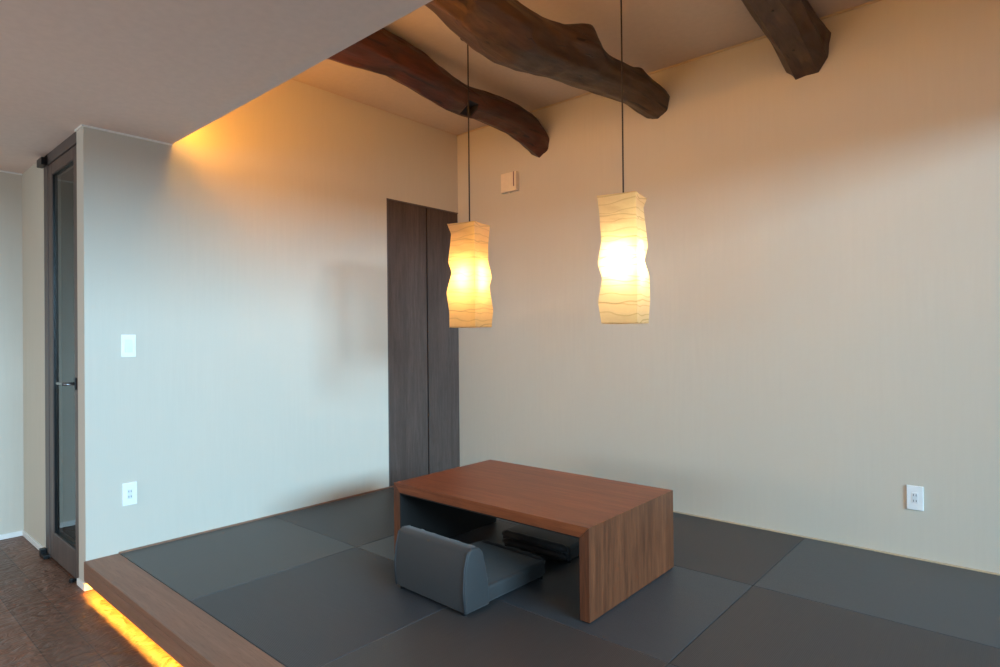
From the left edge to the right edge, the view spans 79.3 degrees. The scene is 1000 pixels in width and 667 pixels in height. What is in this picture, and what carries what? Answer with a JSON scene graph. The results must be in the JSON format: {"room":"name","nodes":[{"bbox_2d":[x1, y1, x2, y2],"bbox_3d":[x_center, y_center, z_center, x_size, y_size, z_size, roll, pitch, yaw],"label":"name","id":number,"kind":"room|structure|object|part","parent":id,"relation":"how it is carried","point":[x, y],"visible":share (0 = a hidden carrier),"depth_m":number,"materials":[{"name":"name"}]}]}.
{"room":"japanese tatami room","nodes":[
{"label":"japanese tatami room","id":0,"kind":"room"},
{"bbox_2d":[0,172,23,534],"bbox_3d":[-3.773,0.139,3.327,0.100,2.376,7.200,-1,0,41],"label":"wall","id":1,"kind":"structure","parent":0,"point":[11,263],"depth_m":3.93,"materials":[{"name":"paint"}]},
{"bbox_2d":[0,170,21,174],"bbox_3d":[-4.632,-1.043,2.284,0.009,0.009,4.504,-1,0,41],"label":"trim","id":2,"kind":"structure","parent":1,"relation":"attached to","point":[0,170],"depth_m":3.94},
{"bbox_2d":[0,530,22,539],"bbox_3d":[-3.753,1.309,3.246,0.010,0.034,7.100,-1,0,41],"label":"baseboard","id":3,"kind":"structure","parent":1,"relation":"attached to","point":[17,533],"depth_m":3.91,"materials":[{"name":"white wood"}]},
{"bbox_2d":[22,145,78,582],"bbox_3d":[-2.668,0.129,3.590,1.218,2.376,0.156,-1,0,41],"label":"wall","id":4,"kind":"structure","parent":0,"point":[32,178],"depth_m":3.51,"materials":[{"name":"paint"}]},
{"bbox_2d":[22,530,42,549],"bbox_3d":[-2.919,1.304,3.778,0.545,0.034,0.010,-1,0,41],"label":"baseboard","id":5,"kind":"structure","parent":4,"relation":"attached to","point":[25,534],"depth_m":3.79,"materials":[{"name":"white wood"}]},
{"bbox_3d":[-2.310,0.266,3.209,0.129,0.016,0.054,-1,0,41],"label":"lever","id":6,"kind":"part","parent":4,"relation":"part of","materials":[{"name":"metal"}]},
{"bbox_3d":[-2.420,0.112,3.373,0.434,2.082,0.006,-1,0,41],"label":"glass pane","id":7,"kind":"part","parent":4,"relation":"part of","materials":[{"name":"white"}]},
{"bbox_3d":[-2.248,0.266,3.194,0.032,0.064,0.008,-1,0,41],"label":"handle","id":8,"kind":"part","parent":4,"relation":"part of","materials":[{"name":"black metal"}]},
{"bbox_2d":[0,536,181,666],"bbox_3d":[-1.521,1.295,1.359,6.055,0.004,7.400,-1,0,41],"label":"floor","id":9,"kind":"structure","parent":0,"point":[47,620],"depth_m":2.71,"materials":[{"name":"brown wood"}]},
{"bbox_3d":[0.503,1.220,2.644,4.500,0.119,2.600,-1,0,41],"label":"platform","id":10,"kind":"object","parent":9,"relation":"on","visible":0},
{"bbox_2d":[120,516,355,600],"bbox_3d":[-1.387,1.168,3.211,0.881,0.030,0.857,-1,0,41],"label":"mat","id":11,"kind":"object","parent":10,"relation":"on","point":[197,566],"visible":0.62,"depth_m":3.14,"materials":[{"name":"grey fabric"}]},
{"bbox_2d":[190,547,447,666],"bbox_3d":[-0.717,1.158,2.625,0.894,0.030,0.857,-1,0,41],"label":"mat","id":12,"kind":"object","parent":10,"relation":"on","point":[316,613],"visible":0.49,"depth_m":2.52,"materials":[{"name":"grey fabric"}]},
{"bbox_2d":[274,490,393,546],"bbox_3d":[-0.827,1.167,3.850,0.881,0.030,0.838,-1,0,41],"label":"mat","id":13,"kind":"object","parent":10,"relation":"on","point":[360,520],"visible":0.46,"depth_m":3.76,"materials":[{"name":"grey fabric"}]},
{"bbox_2d":[382,487,393,493],"bbox_3d":[-0.276,1.165,4.480,0.881,0.030,0.832,-1,0,41],"label":"mat","id":14,"kind":"object","parent":10,"relation":"on","point":[390,490],"visible":0.09,"depth_m":4.44,"materials":[{"name":"grey fabric"}]},
{"bbox_2d":[357,520,549,561],"bbox_3d":[-0.158,1.156,3.264,0.894,0.030,0.838,-1,0,41],"label":"mat","id":15,"kind":"object","parent":10,"relation":"on","point":[492,532],"visible":0.09,"depth_m":3.35,"materials":[{"name":"grey fabric"}]},
{"bbox_2d":[394,525,544,615],"bbox_3d":[-0.121,1.004,2.759,0.456,0.268,0.561,-1,0,43],"label":"chair","id":16,"kind":"object","parent":15,"relation":"on","point":[457,575],"visible":1,"depth_m":2.57,"materials":[{"name":"grey fabric"}]},
{"bbox_3d":[-0.260,1.000,2.609,0.456,0.253,0.145,-1,0,43],"label":"backrest","id":17,"kind":"part","parent":16,"relation":"part of","materials":[{"name":"grey fabric"}]},
{"bbox_3d":[-0.108,1.086,2.772,0.432,0.080,0.470,-1,0,43],"label":"seat","id":18,"kind":"part","parent":16,"relation":"part of","materials":[{"name":"grey fabric"}]},
{"bbox_2d":[394,460,673,623],"bbox_3d":[0.144,0.950,3.015,1.183,0.374,0.748,-1,0,41],"label":"table","id":19,"kind":"object","parent":15,"relation":"on","point":[624,530],"visible":0.95,"depth_m":2.77,"materials":[{"name":"brown wood"}]},
{"bbox_3d":[-0.286,0.954,3.387,0.045,0.368,0.748,-1,0,41],"label":"panel","id":20,"kind":"part","parent":19,"relation":"part of","materials":[{"name":"brown wood"}]},
{"bbox_3d":[0.575,0.941,2.643,0.045,0.368,0.748,-1,0,41],"label":"panel","id":21,"kind":"part","parent":19,"relation":"part of","materials":[{"name":"brown wood"}]},
{"bbox_2d":[502,524,578,562],"bbox_3d":[0.339,1.003,3.303,0.456,0.268,0.561,-1,0,40],"label":"chair","id":22,"kind":"object","parent":15,"relation":"on","point":[553,545],"visible":0.36,"depth_m":3.09,"materials":[{"name":"black fabric"}]},
{"bbox_2d":[322,599,667,666],"bbox_3d":[-0.043,1.148,2.035,0.894,0.030,0.857,-1,0,41],"label":"mat","id":23,"kind":"object","parent":10,"relation":"on","point":[498,633],"visible":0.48,"depth_m":2.19,"materials":[{"name":"grey fabric"}]},
{"bbox_2d":[496,518,518,524],"bbox_3d":[0.393,1.155,3.894,0.894,0.030,0.832,-1,0,41],"label":"mat","id":24,"kind":"object","parent":10,"relation":"on","point":[502,520],"visible":0.02,"depth_m":3.67,"materials":[{"name":"grey fabric"}]},
{"bbox_2d":[495,556,752,663],"bbox_3d":[0.516,1.146,2.674,0.894,0.030,0.838,-1,0,41],"label":"mat","id":25,"kind":"object","parent":10,"relation":"on","point":[660,620],"visible":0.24,"depth_m":2.50,"materials":[{"name":"grey fabric"}]},
{"bbox_2d":[673,512,804,585],"bbox_3d":[1.068,1.144,3.304,0.894,0.030,0.832,-1,0,41],"label":"mat","id":26,"kind":"object","parent":10,"relation":"on","point":[738,553],"visible":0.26,"depth_m":3.17,"materials":[{"name":"grey fabric"}]},
{"bbox_2d":[669,586,999,666],"bbox_3d":[1.190,1.136,2.084,0.894,0.030,0.838,-1,0,41],"label":"mat","id":27,"kind":"object","parent":10,"relation":"on","point":[764,627],"visible":1,"depth_m":2.19,"materials":[{"name":"grey fabric"}]},
{"bbox_2d":[754,538,999,648],"bbox_3d":[1.742,1.134,2.714,0.894,0.030,0.832,-1,0,41],"label":"mat","id":28,"kind":"object","parent":10,"relation":"on","point":[956,602],"visible":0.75,"depth_m":2.66,"materials":[{"name":"grey fabric"}]},
{"bbox_2d":[0,0,432,173],"bbox_3d":[-1.549,-1.437,1.375,6.055,0.707,7.400,-1,0,41],"label":"ceiling","id":29,"kind":"structure","parent":0,"point":[159,70],"depth_m":2.35,"materials":[{"name":"paint"}]},
{"bbox_2d":[76,79,457,583],"bbox_3d":[-1.281,-0.185,4.138,0.120,2.983,2.696,-1,0,41],"label":"wall","id":30,"kind":"structure","parent":0,"point":[244,257],"depth_m":3.70,"materials":[{"name":"paint"}]},
{"bbox_2d":[44,132,75,556],"bbox_3d":[-2.435,0.126,3.421,0.680,2.376,0.094,-1,0,41],"label":"trim","id":31,"kind":"structure","parent":30,"relation":"attached to","point":[66,145],"depth_m":3.57,"materials":[{"name":"brown wood"}]},
{"bbox_2d":[77,578,91,590],"bbox_3d":[-2.115,1.292,3.153,0.132,0.034,0.130,-1,0,41],"label":"baseboard","id":32,"kind":"structure","parent":30,"relation":"attached to","point":[85,587],"depth_m":3.08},
{"bbox_2d":[74,124,172,145],"bbox_3d":[-2.037,-1.063,3.283,0.129,0.009,0.435,-1,0,41],"label":"trim","id":33,"kind":"structure","parent":30,"relation":"attached to","point":[81,125],"depth_m":3.21,"materials":[{"name":"white wood"}]},
{"bbox_2d":[121,335,135,356],"bbox_3d":[-1.986,0.066,3.228,0.012,0.120,0.070,-1,0,41],"label":"light switch","id":34,"kind":"object","parent":30,"relation":"attached to","point":[128,342],"visible":1,"depth_m":3.23,"materials":[{"name":"white plastic"}]},
{"bbox_2d":[122,481,136,505],"bbox_3d":[-1.978,0.856,3.225,0.010,0.120,0.070,-1,0,41],"label":"wall outlet","id":35,"kind":"object","parent":30,"relation":"attached to","point":[129,490],"visible":1,"depth_m":3.22,"materials":[{"name":"white plastic"}]},
{"bbox_2d":[84,553,284,666],"bbox_3d":[-0.371,1.184,1.646,4.500,0.100,0.157,-1,0,41],"label":"trim","id":36,"kind":"structure","parent":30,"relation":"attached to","point":[192,637],"depth_m":2.46,"materials":[{"name":"brown wood"}]},
{"bbox_2d":[119,485,393,553],"bbox_3d":[-1.178,1.169,4.131,0.014,0.036,2.520,-1,0,41],"label":"trim","id":37,"kind":"structure","parent":30,"relation":"attached to","point":[178,538],"depth_m":3.68,"materials":[{"name":"brown wood"}]},
{"bbox_2d":[291,78,456,135],"bbox_3d":[-1.109,-1.675,4.266,0.004,0.005,2.270,-1,0,41],"label":"trim","id":38,"kind":"structure","parent":30,"relation":"attached to","point":[291,78],"depth_m":4.43,"materials":[{"name":"wood"}]},
{"bbox_2d":[388,200,427,485],"bbox_3d":[-0.728,0.070,4.711,0.041,2.164,0.388,-1,0,41],"label":"door","id":39,"kind":"structure","parent":30,"relation":"in","point":[407,284],"depth_m":4.69,"materials":[{"name":"brown wood"}]},
{"bbox_2d":[386,198,457,486],"bbox_3d":[-0.617,0.067,4.845,0.062,2.176,0.757,-1,0,41],"label":"trim","id":40,"kind":"structure","parent":30,"relation":"attached to","point":[387,199],"depth_m":4.54,"materials":[{"name":"wood"}]},
{"bbox_2d":[426,208,459,473],"bbox_3d":[-0.478,0.069,4.997,0.041,2.164,0.342,-1,0,41],"label":"door","id":41,"kind":"structure","parent":30,"relation":"in","point":[442,340],"depth_m":4.96,"materials":[{"name":"brown wood"}]},
{"bbox_2d":[292,0,872,134],"bbox_3d":[0.607,-1.754,2.830,4.720,0.100,2.370,-1,0,41],"label":"ceiling","id":42,"kind":"structure","parent":0,"point":[656,34],"depth_m":3.56,"materials":[{"name":"paper"}]},
{"bbox_2d":[327,28,548,157],"bbox_3d":[-0.414,-1.499,3.658,0.305,0.376,2.314,-1,0,40],"label":"ceiling beam","id":43,"kind":"structure","parent":42,"relation":"attached to","point":[382,52],"depth_m":3.63,"materials":[{"name":"brown wood"}]},
{"bbox_2d":[447,38,492,327],"bbox_3d":[-0.176,-0.863,3.417,0.197,1.658,0.182,-1,0,28],"label":"pendant lamp","id":44,"kind":"object","parent":42,"relation":"hanging from","point":[469,299],"visible":0.95,"depth_m":3.36,"materials":[{"name":"beige paper"}]},
{"bbox_3d":[-0.177,-1.148,3.419,0.008,1.048,0.007,0,0,-40],"label":"cord","id":45,"kind":"part","parent":44,"relation":"part of","materials":[{"name":"plastic"}]},
{"bbox_3d":[-0.171,-0.325,3.414,0.198,0.578,0.181,-1,0,28],"label":"lamp shade","id":46,"kind":"part","parent":44,"relation":"part of","materials":[{"name":"white paper"}]},
{"bbox_2d":[425,0,669,118],"bbox_3d":[0.267,-1.461,3.062,0.299,0.413,2.310,-1,0,41],"label":"ceiling beam","id":47,"kind":"structure","parent":42,"relation":"attached to","point":[509,34],"depth_m":2.89,"materials":[{"name":"brown wood"}]},
{"bbox_2d":[597,0,649,323],"bbox_3d":[0.562,-0.875,2.771,0.190,1.658,0.180,-1,0,29],"label":"pendant lamp","id":48,"kind":"object","parent":42,"relation":"hanging from","point":[624,296],"visible":1,"depth_m":2.71,"materials":[{"name":"beige paper"}]},
{"bbox_3d":[0.561,-1.159,2.773,0.008,1.048,0.007,-1,0,32],"label":"cord","id":49,"kind":"part","parent":48,"relation":"part of","materials":[{"name":"plastic"}]},
{"bbox_3d":[0.568,-0.336,2.768,0.189,0.578,0.179,-1,0,29],"label":"lamp shade","id":50,"kind":"part","parent":48,"relation":"part of","materials":[{"name":"white paper"}]},
{"bbox_2d":[741,0,830,79],"bbox_3d":[0.944,-1.556,2.469,0.240,0.300,2.310,-1,0,41],"label":"ceiling beam","id":51,"kind":"structure","parent":42,"relation":"attached to","point":[798,36],"depth_m":3.05,"materials":[{"name":"brown wood"}]},
{"bbox_2d":[457,0,999,573],"bbox_3d":[0.874,-0.257,4.122,6.055,3.083,0.120,-1,0,41],"label":"wall","id":52,"kind":"structure","parent":0,"point":[820,341],"depth_m":3.43,"materials":[{"name":"paint"}]},
{"bbox_2d":[501,171,518,193],"bbox_3d":[0.076,-1.173,4.712,0.156,0.160,0.040,-1,0,41],"label":"sensor box","id":53,"kind":"object","parent":52,"relation":"attached to","point":[509,181],"visible":1,"depth_m":4.69,"materials":[{"name":"beige plastic"}]},
{"bbox_2d":[457,0,881,136],"bbox_3d":[1.327,-1.701,3.636,4.500,0.010,0.009,-1,0,41],"label":"trim","id":54,"kind":"structure","parent":52,"relation":"attached to","point":[873,1],"depth_m":3.69,"materials":[{"name":"brown wood"}]},
{"bbox_2d":[673,511,999,575],"bbox_3d":[1.354,1.141,3.617,4.500,0.034,0.014,-1,0,41],"label":"trim","id":55,"kind":"structure","parent":52,"relation":"attached to","point":[673,511],"depth_m":3.18,"materials":[{"name":"brown wood"}]},
{"bbox_2d":[906,485,923,510],"bbox_3d":[2.062,0.816,2.999,0.070,0.120,0.010,-1,0,41],"label":"wall outlet","id":56,"kind":"object","parent":52,"relation":"attached to","point":[915,494],"visible":1,"depth_m":3.00,"materials":[{"name":"white plastic"}]}
]}

